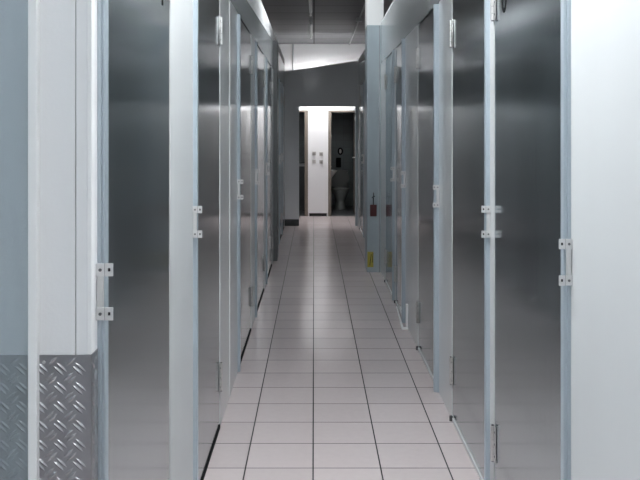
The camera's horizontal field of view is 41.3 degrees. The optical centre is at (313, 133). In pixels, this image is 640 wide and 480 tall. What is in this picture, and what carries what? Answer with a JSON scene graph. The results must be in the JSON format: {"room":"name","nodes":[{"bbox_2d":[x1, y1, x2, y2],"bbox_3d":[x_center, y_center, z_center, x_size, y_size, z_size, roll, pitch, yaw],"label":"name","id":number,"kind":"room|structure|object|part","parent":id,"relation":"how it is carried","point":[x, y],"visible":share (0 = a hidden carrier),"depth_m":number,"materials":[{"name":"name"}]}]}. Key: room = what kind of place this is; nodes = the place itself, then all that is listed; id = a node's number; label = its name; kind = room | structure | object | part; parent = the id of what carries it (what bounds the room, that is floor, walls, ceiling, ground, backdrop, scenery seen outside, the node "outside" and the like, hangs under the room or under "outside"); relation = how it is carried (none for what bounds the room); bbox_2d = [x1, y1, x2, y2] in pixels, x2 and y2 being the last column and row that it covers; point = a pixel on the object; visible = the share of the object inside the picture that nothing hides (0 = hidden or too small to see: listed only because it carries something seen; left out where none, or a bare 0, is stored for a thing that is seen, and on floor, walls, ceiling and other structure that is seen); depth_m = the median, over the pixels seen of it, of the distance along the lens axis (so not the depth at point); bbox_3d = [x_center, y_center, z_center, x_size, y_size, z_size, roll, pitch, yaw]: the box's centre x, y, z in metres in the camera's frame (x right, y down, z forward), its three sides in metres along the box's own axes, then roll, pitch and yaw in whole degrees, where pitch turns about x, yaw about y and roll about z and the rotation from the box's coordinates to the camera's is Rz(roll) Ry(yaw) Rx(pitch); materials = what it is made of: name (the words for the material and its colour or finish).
{"room":"storage unit corridor","nodes":[
{"label":"storage unit corridor","id":0,"kind":"room"},
{"bbox_2d":[0,0,96,354],"bbox_3d":[-0.713,0.140,1.837,0.475,2.680,0.055,0,0,0],"label":"wall","id":1,"kind":"structure","parent":0,"point":[63,23],"depth_m":1.81,"materials":[{"name":"white paint"}]},
{"bbox_2d":[0,355,27,479],"bbox_3d":[-0.768,0.975,1.807,0.344,1.010,0.006,0,0,0],"label":"kick plate","id":2,"kind":"object","parent":1,"relation":"attached to","point":[13,368],"visible":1,"depth_m":1.81,"materials":[{"name":"metal"}]},
{"bbox_2d":[28,0,39,479],"bbox_3d":[-0.594,0.140,1.801,0.019,2.680,0.022,0,0,0],"label":"trim","id":3,"kind":"structure","parent":1,"relation":"attached to","point":[33,5],"depth_m":1.79,"materials":[{"name":"white metal"}]},
{"bbox_2d":[39,349,97,479],"bbox_3d":[-0.533,0.975,1.833,0.126,1.010,0.058,0,0,0],"label":"kick plate","id":4,"kind":"object","parent":1,"relation":"attached to","point":[68,384],"visible":1,"depth_m":1.81,"materials":[{"name":"metal"}]},
{"bbox_2d":[87,0,94,353],"bbox_3d":[-0.477,-0.366,1.818,0.010,1.668,0.024,0,0,0],"label":"trim","id":5,"kind":"structure","parent":1,"relation":"attached to","point":[90,3],"depth_m":1.81,"materials":[{"name":"white metal"}]},
{"bbox_2d":[169,0,284,479],"bbox_3d":[-0.538,0.140,7.782,0.133,2.680,11.835,0,0,0],"label":"wall","id":6,"kind":"structure","parent":0,"point":[254,18],"depth_m":3.27,"materials":[{"name":"white paint"}]},
{"bbox_2d":[96,0,168,479],"bbox_3d":[-0.474,0.367,2.339,0.072,2.225,0.982,0,0,0],"label":"door","id":7,"kind":"structure","parent":6,"relation":"in","point":[132,265],"depth_m":2.23,"materials":[{"name":"metal"}]},
{"bbox_3d":[-0.482,0.367,1.888,0.046,2.225,0.046,0,0,0],"label":"frame post","id":8,"kind":"part","parent":7,"relation":"part of","materials":[{"name":"metal"}]},
{"bbox_2d":[193,0,222,479],"bbox_3d":[-0.474,0.367,3.822,0.072,2.225,0.996,0,0,0],"label":"door","id":9,"kind":"structure","parent":6,"relation":"in","point":[207,22],"depth_m":3.74,"materials":[{"name":"metal"}]},
{"bbox_3d":[-0.482,0.367,3.363,0.046,2.225,0.046,0,0,0],"label":"frame post","id":10,"kind":"part","parent":9,"relation":"part of","materials":[{"name":"metal"}]},
{"bbox_2d":[237,14,252,371],"bbox_3d":[-0.474,0.367,5.852,0.072,2.225,1.176,0,0,0],"label":"door","id":11,"kind":"structure","parent":6,"relation":"in","point":[245,59],"depth_m":5.75,"materials":[{"name":"metal"}]},
{"bbox_3d":[-0.482,0.367,5.303,0.046,2.225,0.046,0,0,0],"label":"frame post","id":12,"kind":"part","parent":11,"relation":"part of","materials":[{"name":"metal"}]},
{"bbox_3d":[-0.493,0.354,5.865,0.033,2.191,1.086,0,0,0],"label":"door","id":13,"kind":"part","parent":11,"relation":"part of","materials":[{"name":"metal"}]},
{"bbox_2d":[255,42,265,317],"bbox_3d":[-0.474,0.367,7.462,0.072,2.225,1.256,0,0,0],"label":"door","id":14,"kind":"structure","parent":6,"relation":"in","point":[260,74],"depth_m":7.44,"materials":[{"name":"metal"}]},
{"bbox_3d":[-0.482,0.367,6.873,0.046,2.225,0.046,0,0,0],"label":"frame post","id":15,"kind":"part","parent":14,"relation":"part of","materials":[{"name":"metal"}]},
{"bbox_3d":[-0.493,0.354,7.475,0.033,2.191,1.166,0,0,0],"label":"door","id":16,"kind":"part","parent":14,"relation":"part of","materials":[{"name":"metal"}]},
{"bbox_2d":[266,58,272,283],"bbox_3d":[-0.474,0.367,8.982,0.072,2.225,1.256,0,0,0],"label":"door","id":17,"kind":"structure","parent":6,"relation":"in","point":[269,83],"depth_m":8.91,"materials":[{"name":"metal"}]},
{"bbox_3d":[-0.482,0.367,8.393,0.046,2.225,0.046,0,0,0],"label":"frame post","id":18,"kind":"part","parent":17,"relation":"part of","materials":[{"name":"metal"}]},
{"bbox_3d":[-0.493,0.354,8.995,0.033,2.191,1.166,0,0,0],"label":"door","id":19,"kind":"part","parent":17,"relation":"part of","materials":[{"name":"metal"}]},
{"bbox_2d":[279,79,282,243],"bbox_3d":[-0.474,0.367,11.927,0.072,2.225,1.006,0,0,0],"label":"door","id":20,"kind":"structure","parent":6,"relation":"in","point":[280,93],"depth_m":12.10,"materials":[{"name":"metal"}]},
{"bbox_3d":[-0.482,0.367,11.463,0.046,2.225,0.046,0,0,0],"label":"frame post","id":21,"kind":"part","parent":20,"relation":"part of","materials":[{"name":"metal"}]},
{"bbox_3d":[-0.493,0.354,11.940,0.033,2.191,0.916,0,0,0],"label":"door","id":22,"kind":"part","parent":20,"relation":"part of","materials":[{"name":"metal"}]},
{"bbox_2d":[282,83,284,234],"bbox_3d":[-0.474,0.367,12.972,0.072,2.225,1.016,0,0,0],"label":"door","id":23,"kind":"structure","parent":6,"relation":"in","point":[283,103],"depth_m":13.29,"materials":[{"name":"metal"}]},
{"bbox_3d":[-0.482,0.367,12.503,0.046,2.225,0.046,0,0,0],"label":"frame post","id":24,"kind":"part","parent":23,"relation":"part of","materials":[{"name":"metal"}]},
{"bbox_3d":[-0.493,0.354,12.985,0.033,2.191,0.926,0,0,0],"label":"door","id":25,"kind":"part","parent":23,"relation":"part of","materials":[{"name":"metal"}]},
{"bbox_2d":[273,40,277,260],"bbox_3d":[-0.462,0.195,10.075,0.067,2.570,0.350,0,0,0],"label":"wall","id":26,"kind":"structure","parent":0,"point":[275,42],"depth_m":9.90,"materials":[{"name":"grey metal"}]},
{"bbox_2d":[285,61,357,218],"bbox_3d":[0.120,0.135,13.730,1.590,2.691,0.060,0,0,0],"label":"wall partition","id":27,"kind":"structure","parent":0,"point":[334,85],"depth_m":13.70,"materials":[{"name":"grey paint"}]},
{"bbox_2d":[285,219,298,225],"bbox_3d":[-0.358,1.427,13.693,0.233,0.105,0.014,0,0,0],"label":"baseboard","id":28,"kind":"structure","parent":27,"relation":"attached to","point":[288,222],"depth_m":13.69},
{"bbox_2d":[279,44,364,215],"bbox_3d":[0.000,-0.070,15.360,6.200,3.100,0.120,0,0,0],"label":"wall","id":29,"kind":"structure","parent":0,"point":[305,55],"depth_m":15.30,"materials":[{"name":"white paint"}]},
{"bbox_2d":[292,44,293,69],"bbox_3d":[-0.378,-1.170,15.275,0.035,0.900,0.036,0,0,0],"label":"trim","id":30,"kind":"structure","parent":29,"relation":"attached to","point":[292,44],"depth_m":15.26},
{"bbox_2d":[299,110,307,215],"bbox_3d":[-0.429,0.527,15.373,0.642,1.905,0.135,0,0,0],"label":"trim","id":31,"kind":"structure","parent":29,"relation":"attached to","point":[305,111],"depth_m":15.31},
{"bbox_2d":[328,110,354,215],"bbox_3d":[0.527,0.527,15.373,0.545,1.905,0.135,0,0,0],"label":"trim","id":32,"kind":"structure","parent":29,"relation":"attached to","point":[329,111],"depth_m":15.31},
{"bbox_2d":[352,113,354,213],"bbox_3d":[0.740,0.545,15.800,0.091,1.850,0.720,0,0,0],"label":"door","id":33,"kind":"structure","parent":29,"relation":"in","point":[353,157],"depth_m":15.63,"materials":[{"name":"metal"}]},
{"bbox_3d":[0.765,0.545,15.800,0.040,1.850,0.720,0,0,0],"label":"door","id":34,"kind":"part","parent":33,"relation":"part of","materials":[{"name":"grey metal"}]},
{"bbox_2d":[299,112,354,205],"bbox_3d":[0.000,0.230,17.400,4.000,2.500,0.100,0,0,0],"label":"wall","id":35,"kind":"structure","parent":0,"point":[341,122],"depth_m":17.35,"materials":[{"name":"paint"}]},
{"bbox_2d":[336,158,340,166],"bbox_3d":[0.500,0.580,17.317,0.100,0.200,0.070,0,0,0],"label":"soap dispenser","id":36,"kind":"object","parent":35,"relation":"attached to","point":[338,160],"visible":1,"depth_m":17.28,"materials":[{"name":"black plastic"}]},
{"bbox_2d":[338,148,342,154],"bbox_3d":[0.535,0.350,17.302,0.110,0.150,0.096,0,0,0],"label":"dispenser","id":37,"kind":"object","parent":35,"relation":"attached to","point":[340,150],"visible":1,"depth_m":17.26,"materials":[{"name":"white plastic"}]},
{"bbox_2d":[261,0,393,43],"bbox_3d":[0.000,-1.670,5.725,6.400,0.100,19.450,0,0,0],"label":"ceiling","id":38,"kind":"structure","parent":0,"point":[333,21],"depth_m":12.13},
{"bbox_2d":[309,0,311,15],"bbox_3d":[-0.045,-1.583,10.300,0.040,0.075,1.700,0,0,0],"label":"fluorescent light","id":39,"kind":"object","parent":38,"relation":"attached to","point":[310,1],"visible":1,"depth_m":10.46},
{"bbox_2d":[309,19,311,38],"bbox_3d":[-0.045,-1.583,12.900,0.040,0.075,1.800,0,0,0],"label":"fluorescent light","id":40,"kind":"object","parent":38,"relation":"attached to","point":[310,20],"visible":1,"depth_m":12.36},
{"bbox_2d":[349,3,364,44],"bbox_3d":[0.630,-1.595,11.900,0.090,0.050,6.600,0,0,0],"label":"conduit","id":41,"kind":"object","parent":38,"relation":"attached to","point":[358,19],"visible":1,"depth_m":11.80,"materials":[{"name":"grey metal"}]},
{"bbox_2d":[204,206,483,479],"bbox_3d":[0.000,1.537,7.500,6.400,0.126,23.000,0,0,0],"label":"floor","id":42,"kind":"structure","parent":0,"point":[330,384],"depth_m":4.98,"materials":[{"name":"tile"}]},
{"bbox_2d":[299,163,304,210],"bbox_3d":[-0.570,1.030,16.600,0.960,0.900,0.600,0,0,0],"label":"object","id":43,"kind":"structure","parent":42,"relation":"on","point":[301,165],"depth_m":16.33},
{"bbox_2d":[331,166,336,212],"bbox_3d":[0.328,1.037,15.950,0.226,0.886,0.480,0,0,0],"label":"basin","id":44,"kind":"object","parent":42,"relation":"on","point":[333,172],"visible":0.29,"depth_m":15.83,"materials":[{"name":"ceramic"}]},
{"bbox_3d":[0.328,0.770,15.950,0.226,0.180,0.480,0,0,0],"label":"bowl","id":45,"kind":"part","parent":44,"relation":"part of","materials":[{"name":"ceramic"}]},
{"bbox_2d":[331,169,349,208],"bbox_3d":[0.520,1.091,16.880,0.380,0.765,0.760,0,0,0],"label":"toilet","id":46,"kind":"object","parent":42,"relation":"on","point":[340,189],"visible":0.89,"depth_m":16.85,"materials":[{"name":"ceramic"}]},
{"bbox_3d":[0.520,1.061,16.750,0.380,0.022,0.500,0,0,0],"label":"seat","id":47,"kind":"part","parent":46,"relation":"part of","materials":[{"name":"ceramic"}]},
{"bbox_3d":[0.520,0.879,17.021,0.370,0.340,0.018,0,0,0],"label":"lid","id":48,"kind":"part","parent":46,"relation":"part of","materials":[{"name":"plastic"}]},
{"bbox_3d":[0.520,1.274,16.755,0.370,0.400,0.510,0,0,0],"label":"bowl","id":49,"kind":"part","parent":46,"relation":"part of","materials":[{"name":"ceramic"}]},
{"bbox_2d":[396,304,407,329],"bbox_3d":[0.689,1.385,6.835,0.050,0.190,0.830,0,0,0],"label":"door stop","id":50,"kind":"object","parent":42,"relation":"on","point":[401,324],"visible":1,"depth_m":6.44,"materials":[{"name":"silver metal"}]},
{"bbox_3d":[0.690,1.474,6.857,0.016,0.012,0.786,0,0,3],"label":"floor rail","id":51,"kind":"part","parent":50,"relation":"part of","materials":[{"name":"silver metal"}]},
{"bbox_2d":[365,0,383,271],"bbox_3d":[0.656,-0.070,9.271,0.178,3.100,0.358,0,0,0],"label":"wall","id":52,"kind":"structure","parent":0,"point":[374,9],"depth_m":9.10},
{"bbox_2d":[367,252,372,266],"bbox_3d":[0.604,1.343,9.096,0.064,0.165,0.002,0,0,0],"label":"sticker","id":53,"kind":"object","parent":52,"relation":"attached to","point":[369,254],"visible":1,"depth_m":9.10,"materials":[{"name":"yellow plastic"}]},
{"bbox_2d":[370,192,376,215],"bbox_3d":[0.635,0.752,9.084,0.072,0.256,0.028,0,0,0],"label":"tag","id":54,"kind":"object","parent":52,"relation":"hanging from","point":[373,208],"visible":1,"depth_m":9.08,"materials":[{"name":"red plastic"}]},
{"bbox_2d":[358,0,639,479],"bbox_3d":[0.814,-0.070,4.850,0.203,3.100,17.700,0,0,0],"label":"wall","id":55,"kind":"structure","parent":0,"point":[605,34],"depth_m":2.21,"materials":[{"name":"white metal"}]},
{"bbox_2d":[355,106,357,225],"bbox_3d":[0.682,0.517,13.720,0.035,1.925,0.100,0,0,0],"label":"trim","id":56,"kind":"structure","parent":55,"relation":"attached to","point":[356,107],"depth_m":13.67,"materials":[{"name":"grey metal"}]},
{"bbox_2d":[359,82,363,237],"bbox_3d":[0.714,0.367,12.672,0.072,2.225,1.116,0,0,0],"label":"door","id":57,"kind":"structure","parent":55,"relation":"in","point":[361,97],"depth_m":12.83,"materials":[{"name":"metal"}]},
{"bbox_3d":[0.734,0.354,12.685,0.033,2.191,1.026,0,0,0],"label":"door","id":58,"kind":"part","parent":57,"relation":"part of","materials":[{"name":"metal"}]},
{"bbox_3d":[0.722,0.367,12.153,0.046,2.225,0.046,0,0,0],"label":"frame post","id":59,"kind":"part","parent":57,"relation":"part of","materials":[{"name":"metal"}]},
{"bbox_2d":[384,50,394,300],"bbox_3d":[0.714,0.367,8.027,0.072,2.225,1.006,0,0,0],"label":"door","id":60,"kind":"structure","parent":55,"relation":"in","point":[389,85],"depth_m":7.97,"materials":[{"name":"metal"}]},
{"bbox_3d":[0.734,0.354,8.040,0.033,2.191,0.916,0,0,0],"label":"door","id":61,"kind":"part","parent":60,"relation":"part of","materials":[{"name":"metal"}]},
{"bbox_3d":[0.720,0.367,7.563,0.050,2.225,0.046,0,0,0],"label":"frame post","id":62,"kind":"part","parent":60,"relation":"part of","materials":[{"name":"metal"}]},
{"bbox_2d":[394,39,405,322],"bbox_3d":[0.714,0.367,7.057,0.072,2.225,0.846,0,0,0],"label":"door","id":63,"kind":"structure","parent":55,"relation":"in","point":[399,70],"depth_m":7.04,"materials":[{"name":"metal"}]},
{"bbox_3d":[0.734,0.354,7.070,0.033,2.191,0.756,0,0,0],"label":"door","id":64,"kind":"part","parent":63,"relation":"part of","materials":[{"name":"metal"}]},
{"bbox_3d":[0.717,0.367,6.673,0.057,2.225,0.046,0,0,0],"label":"frame post","id":65,"kind":"part","parent":63,"relation":"part of","materials":[{"name":"metal"}]},
{"bbox_2d":[416,4,438,392],"bbox_3d":[0.714,0.367,5.359,0.072,2.225,1.022,0,0,0],"label":"door","id":66,"kind":"structure","parent":55,"relation":"in","point":[427,52],"depth_m":5.32,"materials":[{"name":"metal"}]},
{"bbox_3d":[0.734,0.354,5.372,0.033,2.191,0.931,0,0,0],"label":"door","id":67,"kind":"part","parent":66,"relation":"part of","materials":[{"name":"metal"}]},
{"bbox_3d":[0.717,0.367,4.888,0.057,2.225,0.046,0,0,0],"label":"frame post","id":68,"kind":"part","parent":66,"relation":"part of","materials":[{"name":"metal"}]},
{"bbox_2d":[449,0,490,479],"bbox_3d":[0.714,0.367,3.934,0.072,2.225,0.992,0,0,0],"label":"door","id":69,"kind":"structure","parent":55,"relation":"in","point":[469,28],"depth_m":3.82,"materials":[{"name":"metal"}]},
{"bbox_3d":[0.722,0.367,3.477,0.047,2.225,0.046,0,0,0],"label":"frame post","id":70,"kind":"part","parent":69,"relation":"part of","materials":[{"name":"metal"}]},
{"bbox_2d":[490,0,572,479],"bbox_3d":[0.714,0.367,2.874,0.072,2.225,1.052,0,0,0],"label":"door","id":71,"kind":"structure","parent":55,"relation":"in","point":[530,436],"depth_m":2.76,"materials":[{"name":"metal"}]},
{"bbox_3d":[0.721,0.367,2.388,0.049,2.225,0.046,0,0,0],"label":"frame post","id":72,"kind":"part","parent":71,"relation":"part of","materials":[{"name":"metal"}]}
]}

